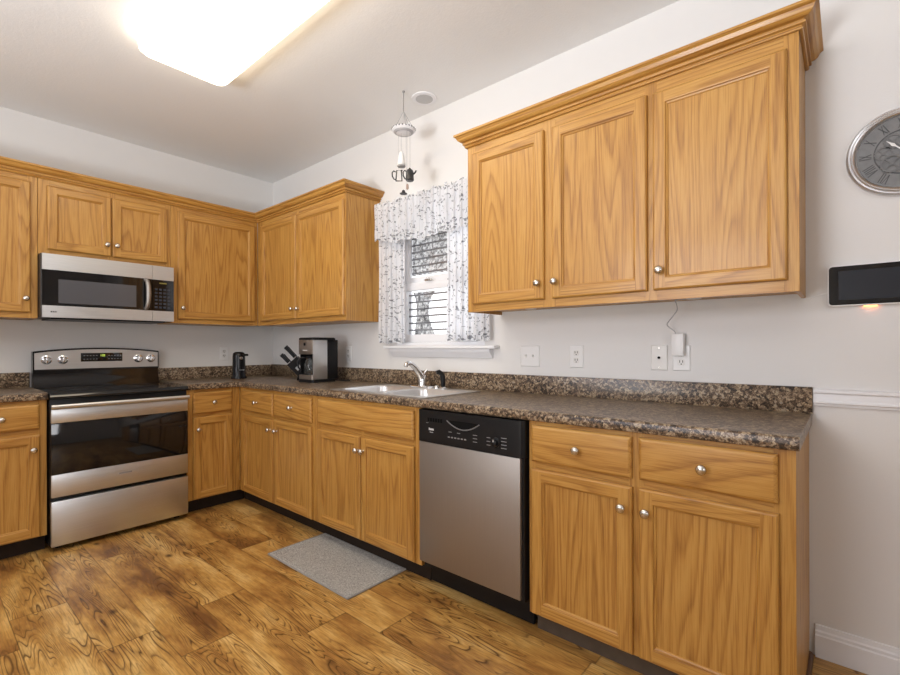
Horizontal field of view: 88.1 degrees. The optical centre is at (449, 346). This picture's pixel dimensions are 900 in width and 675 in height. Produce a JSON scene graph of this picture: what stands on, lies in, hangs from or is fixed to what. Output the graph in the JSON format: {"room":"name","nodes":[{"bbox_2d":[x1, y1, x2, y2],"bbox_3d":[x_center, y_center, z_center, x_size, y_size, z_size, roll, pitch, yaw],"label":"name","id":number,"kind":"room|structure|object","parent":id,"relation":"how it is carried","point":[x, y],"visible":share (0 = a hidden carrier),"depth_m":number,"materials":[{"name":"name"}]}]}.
{"room":"kitchen","nodes":[
{"label":"kitchen","id":0,"kind":"room"},
{"bbox_2d":[0,106,272,386],"bbox_3d":[-3.596,-0.179,2.381,0.150,2.783,5.950,0,0,41],"label":"wall","id":1,"kind":"structure","parent":0,"point":[25,137],"depth_m":3.59,"materials":[{"name":"paint"}]},
{"bbox_2d":[0,372,29,387],"bbox_3d":[-3.018,0.220,2.922,0.019,0.099,0.563,0,0,41],"label":"backsplash","id":2,"kind":"structure","parent":1,"relation":"attached to","point":[7,380],"depth_m":3.07,"materials":[{"name":"stone"}]},
{"bbox_2d":[0,170,37,319],"bbox_3d":[-2.884,-0.635,2.820,0.359,0.909,0.544,0,0,41],"label":"upper cabinet","id":3,"kind":"object","parent":1,"relation":"attached to","point":[18,192],"visible":1,"depth_m":2.87,"materials":[{"name":"brown wood"}]},
{"bbox_2d":[37,178,170,267],"bbox_3d":[-2.459,-0.842,3.317,0.359,0.499,0.760,0,0,41],"label":"upper cabinet","id":4,"kind":"object","parent":1,"relation":"attached to","point":[72,220],"visible":0.89,"depth_m":3.18,"materials":[{"name":"brown wood"}]},
{"bbox_2d":[37,253,173,323],"bbox_3d":[-2.425,-0.385,3.287,0.446,0.411,0.754,0,0,41],"label":"microwave oven","id":5,"kind":"object","parent":4,"relation":"attached to","point":[70,288],"visible":0.98,"depth_m":3.13,"materials":[{"name":"grey metal"}]},
{"bbox_2d":[158,205,257,326],"bbox_3d":[-1.990,-0.638,3.866,0.359,0.909,0.680,0,0,41],"label":"upper cabinet","id":6,"kind":"object","parent":1,"relation":"attached to","point":[214,257],"visible":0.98,"depth_m":3.76,"materials":[{"name":"brown wood"}]},
{"bbox_2d":[220,347,227,359],"bbox_3d":[-2.003,0.058,4.123,0.007,0.117,0.072,0,0,41],"label":"wall outlet","id":7,"kind":"object","parent":1,"relation":"attached to","point":[223,350],"visible":1,"depth_m":4.12,"materials":[{"name":"white plastic"}]},
{"bbox_2d":[0,0,678,182],"bbox_3d":[-0.711,-1.629,-0.088,7.750,0.100,5.950,0,0,41],"label":"ceiling","id":8,"kind":"structure","parent":0,"point":[335,84],"depth_m":2.65,"materials":[{"name":"paint"}]},
{"bbox_2d":[138,0,328,85],"bbox_3d":[-0.969,-1.531,2.117,1.276,0.094,0.445,0,0,41],"label":"ceiling light","id":9,"kind":"object","parent":8,"relation":"attached to","point":[212,41],"visible":1,"depth_m":2.19,"materials":[{"name":"white paint"}]},
{"bbox_2d":[391,90,416,194],"bbox_3d":[-0.285,-1.264,2.870,0.154,0.630,0.150,0,0,41],"label":"wind chime","id":10,"kind":"object","parent":8,"relation":"hanging from","point":[402,130],"visible":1,"depth_m":2.84,"materials":[{"name":"grey"}]},
{"bbox_2d":[412,91,436,104],"bbox_3d":[-0.163,-1.575,2.953,0.160,0.008,0.160,0,0,41],"label":"recessed light","id":11,"kind":"object","parent":8,"relation":"in","point":[423,97],"visible":1,"depth_m":2.94,"materials":[{"name":"white paint"}]},
{"bbox_2d":[0,491,867,674],"bbox_3d":[-0.704,1.254,-0.088,7.750,0.100,5.950,0,0,41],"label":"floor","id":12,"kind":"structure","parent":0,"point":[198,592],"depth_m":2.08,"materials":[{"name":"brown wood"}]},
{"bbox_2d":[0,400,46,559],"bbox_3d":[-2.767,0.760,2.721,0.660,0.898,0.541,0,0,41],"label":"base cabinet","id":13,"kind":"object","parent":12,"relation":"on","point":[23,424],"visible":0.97,"depth_m":2.66,"materials":[{"name":"brown wood"}]},
{"bbox_2d":[0,372,47,402],"bbox_3d":[-2.784,0.240,2.723,0.634,0.140,0.563,0,0,41],"label":"countertop","id":14,"kind":"structure","parent":13,"relation":"on","point":[14,387],"depth_m":2.94,"materials":[{"name":"stone"}]},
{"bbox_2d":[31,348,189,547],"bbox_3d":[-2.325,0.606,3.201,0.685,1.204,0.750,0,0,41],"label":"range","id":15,"kind":"object","parent":12,"relation":"on","point":[117,434],"visible":0.97,"depth_m":3.03,"materials":[{"name":"silver metal"}]},
{"bbox_2d":[38,382,188,399],"bbox_3d":[-2.307,0.292,3.185,0.573,0.032,0.750,0,0,41],"label":"cooktop","id":16,"kind":"object","parent":15,"relation":"in","point":[90,390],"depth_m":3.11,"materials":[{"name":"grey glass"}]},
{"bbox_2d":[186,387,243,511],"bbox_3d":[-1.950,0.758,3.676,0.660,0.898,0.450,0,0,41],"label":"base cabinet","id":17,"kind":"object","parent":12,"relation":"on","point":[213,474],"visible":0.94,"depth_m":3.46,"materials":[{"name":"brown wood"}]},
{"bbox_2d":[240,387,324,532],"bbox_3d":[-1.084,0.756,3.515,1.097,0.898,0.660,0,0,41],"label":"base cabinet","id":18,"kind":"object","parent":12,"relation":"on","point":[278,445],"visible":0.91,"depth_m":3.22,"materials":[{"name":"brown wood"}]},
{"bbox_2d":[158,364,812,450],"bbox_3d":[-0.467,0.232,2.766,4.099,0.144,0.994,0,0,41],"label":"countertop","id":19,"kind":"structure","parent":18,"relation":"on","point":[767,416],"depth_m":2.13,"materials":[{"name":"stone"}]},
{"bbox_2d":[231,352,247,378],"bbox_3d":[-1.785,0.153,3.938,0.125,0.225,0.124,0,0,41],"label":"can opener","id":20,"kind":"object","parent":19,"relation":"on","point":[238,359],"visible":0.99,"depth_m":3.90,"materials":[{"name":"black plastic"}]},
{"bbox_2d":[287,356,299,379],"bbox_3d":[-1.215,0.169,3.752,0.175,0.189,0.112,0,0,-11],"label":"knife block","id":21,"kind":"object","parent":19,"relation":"on","point":[292,365],"visible":0.5,"depth_m":3.69,"materials":[{"name":"black wood"}]},
{"bbox_2d":[280,354,289,363],"bbox_3d":[-1.311,0.093,3.699,0.079,0.084,0.018,0,0,-11],"label":"kitchen knife","id":22,"kind":"object","parent":21,"relation":"in","point":[282,356],"visible":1,"depth_m":3.69,"materials":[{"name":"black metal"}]},
{"bbox_2d":[284,346,295,357],"bbox_3d":[-1.273,0.041,3.706,0.096,0.102,0.018,0,0,-11],"label":"kitchen knife","id":23,"kind":"object","parent":21,"relation":"on","point":[286,348],"visible":1,"depth_m":3.70,"materials":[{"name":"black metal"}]},
{"bbox_2d":[297,337,349,382],"bbox_3d":[-0.957,0.096,3.553,0.269,0.335,0.329,0,0,41],"label":"coffee maker","id":24,"kind":"object","parent":19,"relation":"on","point":[318,359],"visible":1,"depth_m":3.48,"materials":[{"name":"black plastic"}]},
{"bbox_2d":[330,384,479,398],"bbox_3d":[-0.281,0.342,2.788,0.800,0.172,0.475,0,0,41],"label":"sink","id":25,"kind":"object","parent":19,"relation":"in","point":[385,389],"visible":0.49,"depth_m":2.81,"materials":[{"name":"ceramic"}]},
{"bbox_2d":[404,361,433,387],"bbox_3d":[-0.221,0.170,2.905,0.200,0.172,0.199,0,0,41],"label":"faucet","id":26,"kind":"object","parent":25,"relation":"on","point":[421,376],"visible":0.97,"depth_m":2.92,"materials":[{"name":"silver metal"}]},
{"bbox_2d":[436,370,446,388],"bbox_3d":[-0.054,0.197,2.840,0.067,0.118,0.041,0,0,-19],"label":"sprayer","id":27,"kind":"object","parent":25,"relation":"on","point":[441,373],"visible":1,"depth_m":2.83,"materials":[{"name":"black plastic"}]},
{"bbox_2d":[268,533,405,599],"bbox_3d":[-0.646,1.197,2.601,0.753,0.011,0.392,0,0,41],"label":"floor mat","id":28,"kind":"object","parent":12,"relation":"on","point":[345,569],"visible":1,"depth_m":2.56,"materials":[{"name":"grey fabric"}]},
{"bbox_2d":[316,396,431,579],"bbox_3d":[-0.314,0.753,2.857,0.925,0.898,0.659,0,0,41],"label":"base cabinet","id":29,"kind":"object","parent":12,"relation":"on","point":[368,466],"visible":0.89,"depth_m":2.58,"materials":[{"name":"brown wood"}]},
{"bbox_2d":[419,408,535,623],"bbox_3d":[0.266,0.747,2.343,0.612,0.880,0.653,0,0,41],"label":"dishwasher","id":30,"kind":"object","parent":12,"relation":"on","point":[475,468],"visible":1,"depth_m":2.08,"materials":[{"name":"silver metal"}]},
{"bbox_2d":[529,420,813,674],"bbox_3d":[0.857,0.750,1.856,0.908,0.898,0.660,0,0,41],"label":"base cabinet","id":31,"kind":"object","parent":12,"relation":"on","point":[650,554],"visible":0.94,"depth_m":1.58,"materials":[{"name":"brown wood"}]},
{"bbox_2d":[273,0,899,654],"bbox_3d":[1.234,-0.192,2.068,7.600,2.783,0.150,0,0,41],"label":"wall","id":32,"kind":"structure","parent":0,"point":[791,339],"depth_m":1.82,"materials":[{"name":"paint"}]},
{"bbox_2d":[258,192,379,326],"bbox_3d":[-1.114,-0.640,3.734,1.244,0.909,0.359,0,0,41],"label":"upper cabinet","id":33,"kind":"object","parent":32,"relation":"attached to","point":[318,262],"visible":0.98,"depth_m":3.44,"materials":[{"name":"brown wood"}]},
{"bbox_2d":[0,156,384,222],"bbox_3d":[-1.723,-1.110,2.980,1.301,0.070,2.298,0,0,41],"label":"crown molding","id":34,"kind":"structure","parent":33,"relation":"attached to","point":[343,185],"depth_m":3.33,"materials":[{"name":"brown wood"}]},
{"bbox_2d":[346,346,351,360],"bbox_3d":[-0.809,0.052,3.710,0.072,0.117,0.007,0,0,41],"label":"wall outlet","id":35,"kind":"object","parent":32,"relation":"attached to","point":[348,348],"visible":1,"depth_m":3.70,"materials":[{"name":"white plastic"}]},
{"bbox_2d":[397,237,484,344],"bbox_3d":[-0.040,-0.505,3.150,0.780,0.985,0.139,0,0,41],"label":"window","id":36,"kind":"structure","parent":32,"relation":"in","point":[437,281],"depth_m":3.26,"materials":[{"name":"white paint"}]},
{"bbox_2d":[409,231,446,334],"bbox_3d":[-0.015,-0.505,3.179,0.735,0.935,0.026,0,0,41],"label":"window blind","id":37,"kind":"object","parent":36,"relation":"attached to","point":[411,295],"visible":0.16,"depth_m":3.29,"materials":[{"name":"grey plastic"}]},
{"bbox_2d":[413,231,446,334],"bbox_3d":[-0.108,-0.512,3.267,0.436,0.890,0.012,0,0,41],"label":"lace curtain","id":38,"kind":"object","parent":36,"relation":"hanging from","point":[440,236],"visible":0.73,"depth_m":3.31,"materials":[{"name":"white fabric"}]},
{"bbox_2d":[383,345,498,357],"bbox_3d":[-0.094,0.029,3.063,0.977,0.077,0.061,0,0,41],"label":"trim","id":39,"kind":"structure","parent":32,"relation":"attached to","point":[457,351],"depth_m":3.00,"materials":[{"name":"white paint"}]},
{"bbox_2d":[158,364,812,413],"bbox_3d":[-0.467,0.212,2.766,4.099,0.102,0.994,0,0,41],"label":"backsplash","id":40,"kind":"structure","parent":32,"relation":"attached to","point":[798,399],"depth_m":2.39,"materials":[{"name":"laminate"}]},
{"bbox_2d":[521,346,539,366],"bbox_3d":[0.449,0.051,2.629,0.122,0.117,0.016,0,0,41],"label":"light switch","id":41,"kind":"object","parent":32,"relation":"attached to","point":[530,355],"visible":1,"depth_m":2.63,"materials":[{"name":"white plastic"}]},
{"bbox_2d":[570,346,583,367],"bbox_3d":[0.666,0.051,2.450,0.076,0.117,0.007,0,0,41],"label":"wall outlet","id":42,"kind":"object","parent":32,"relation":"attached to","point":[576,352],"visible":1,"depth_m":2.44,"materials":[{"name":"white plastic"}]},
{"bbox_2d":[573,350,578,355],"bbox_3d":[0.664,0.031,2.448,0.033,0.029,0.001,0,0,41],"label":"receptacle","id":43,"kind":"object","parent":42,"relation":"attached to","point":[575,352],"depth_m":2.45,"materials":[{"name":"white plastic"}]},
{"bbox_2d":[453,0,822,314],"bbox_3d":[0.728,-0.671,2.158,1.557,0.961,0.364,0,0,41],"label":"upper cabinet","id":44,"kind":"object","parent":32,"relation":"attached to","point":[679,173],"visible":1,"depth_m":1.88,"materials":[{"name":"brown wood"}]},
{"bbox_2d":[651,345,667,369],"bbox_3d":[0.979,0.050,2.179,0.074,0.117,0.013,0,0,41],"label":"cable jack","id":45,"kind":"object","parent":32,"relation":"attached to","point":[659,353],"visible":1,"depth_m":2.18,"materials":[{"name":"white plastic"}]},
{"bbox_2d":[673,345,690,370],"bbox_3d":[1.054,0.050,2.118,0.074,0.117,0.007,0,0,41],"label":"wall outlet","id":46,"kind":"object","parent":32,"relation":"attached to","point":[680,363],"visible":0.62,"depth_m":2.11,"materials":[{"name":"white plastic"}]},
{"bbox_2d":[667,299,685,355],"bbox_3d":[0.985,-0.080,2.029,0.076,0.240,0.226,0,0,26],"label":"power adapter","id":47,"kind":"object","parent":46,"relation":"attached to","point":[678,340],"visible":0.98,"depth_m":2.09,"materials":[{"name":"white plastic"}]},
{"bbox_2d":[677,359,684,364],"bbox_3d":[1.052,0.069,2.116,0.033,0.029,0.001,0,0,41],"label":"receptacle","id":48,"kind":"object","parent":46,"relation":"attached to","point":[679,361],"depth_m":2.12,"materials":[{"name":"white plastic"}]},
{"bbox_2d":[807,260,899,306],"bbox_3d":[1.515,-0.229,1.712,0.319,0.155,0.024,0,0,41],"label":"tablet","id":49,"kind":"object","parent":32,"relation":"attached to","point":[874,283],"visible":1,"depth_m":1.70,"materials":[{"name":"black plastic"}]},
{"bbox_2d":[813,388,899,410],"bbox_3d":[2.739,0.190,0.670,3.496,0.066,0.020,0,0,41],"label":"trim","id":50,"kind":"structure","parent":32,"relation":"attached to","point":[881,400],"depth_m":1.72,"materials":[{"name":"white paint"}]},
{"bbox_2d":[815,623,899,674],"bbox_3d":[2.745,1.133,0.670,3.492,0.123,0.016,0,0,41],"label":"baseboard","id":51,"kind":"structure","parent":32,"relation":"attached to","point":[864,655],"depth_m":1.72,"materials":[{"name":"white paint"}]},
{"bbox_2d":[846,107,899,195],"bbox_3d":[1.597,-0.692,1.637,0.310,0.310,0.030,0,0,41],"label":"wall clock","id":52,"kind":"object","parent":32,"relation":"attached to","point":[873,155],"visible":1,"depth_m":1.68,"materials":[{"name":"silver metal"}]},
{"bbox_3d":[-0.130,-0.972,3.089,1.019,0.010,0.066,0,0,41],"label":"curtain rod","id":53,"kind":"object","parent":32,"relation":"attached to","visible":0},
{"bbox_2d":[379,239,404,343],"bbox_3d":[-0.410,-0.479,3.322,0.272,0.914,0.038,0,0,41],"label":"curtain","id":54,"kind":"object","parent":53,"relation":"hanging from","point":[391,255],"visible":0.75,"depth_m":3.33,"materials":[{"name":"white fabric"}]},
{"bbox_2d":[374,177,467,242],"bbox_3d":[-0.164,-0.874,3.050,1.022,0.334,0.035,0,0,41],"label":"window valance","id":55,"kind":"object","parent":53,"relation":"hanging from","point":[433,210],"visible":0.86,"depth_m":3.05,"materials":[{"name":"white fabric"}]},
{"bbox_2d":[447,226,489,341],"bbox_3d":[0.114,-0.485,2.873,0.330,0.906,0.038,0,0,41],"label":"curtain","id":56,"kind":"object","parent":53,"relation":"hanging from","point":[463,325],"visible":0.48,"depth_m":2.91,"materials":[{"name":"white fabric"}]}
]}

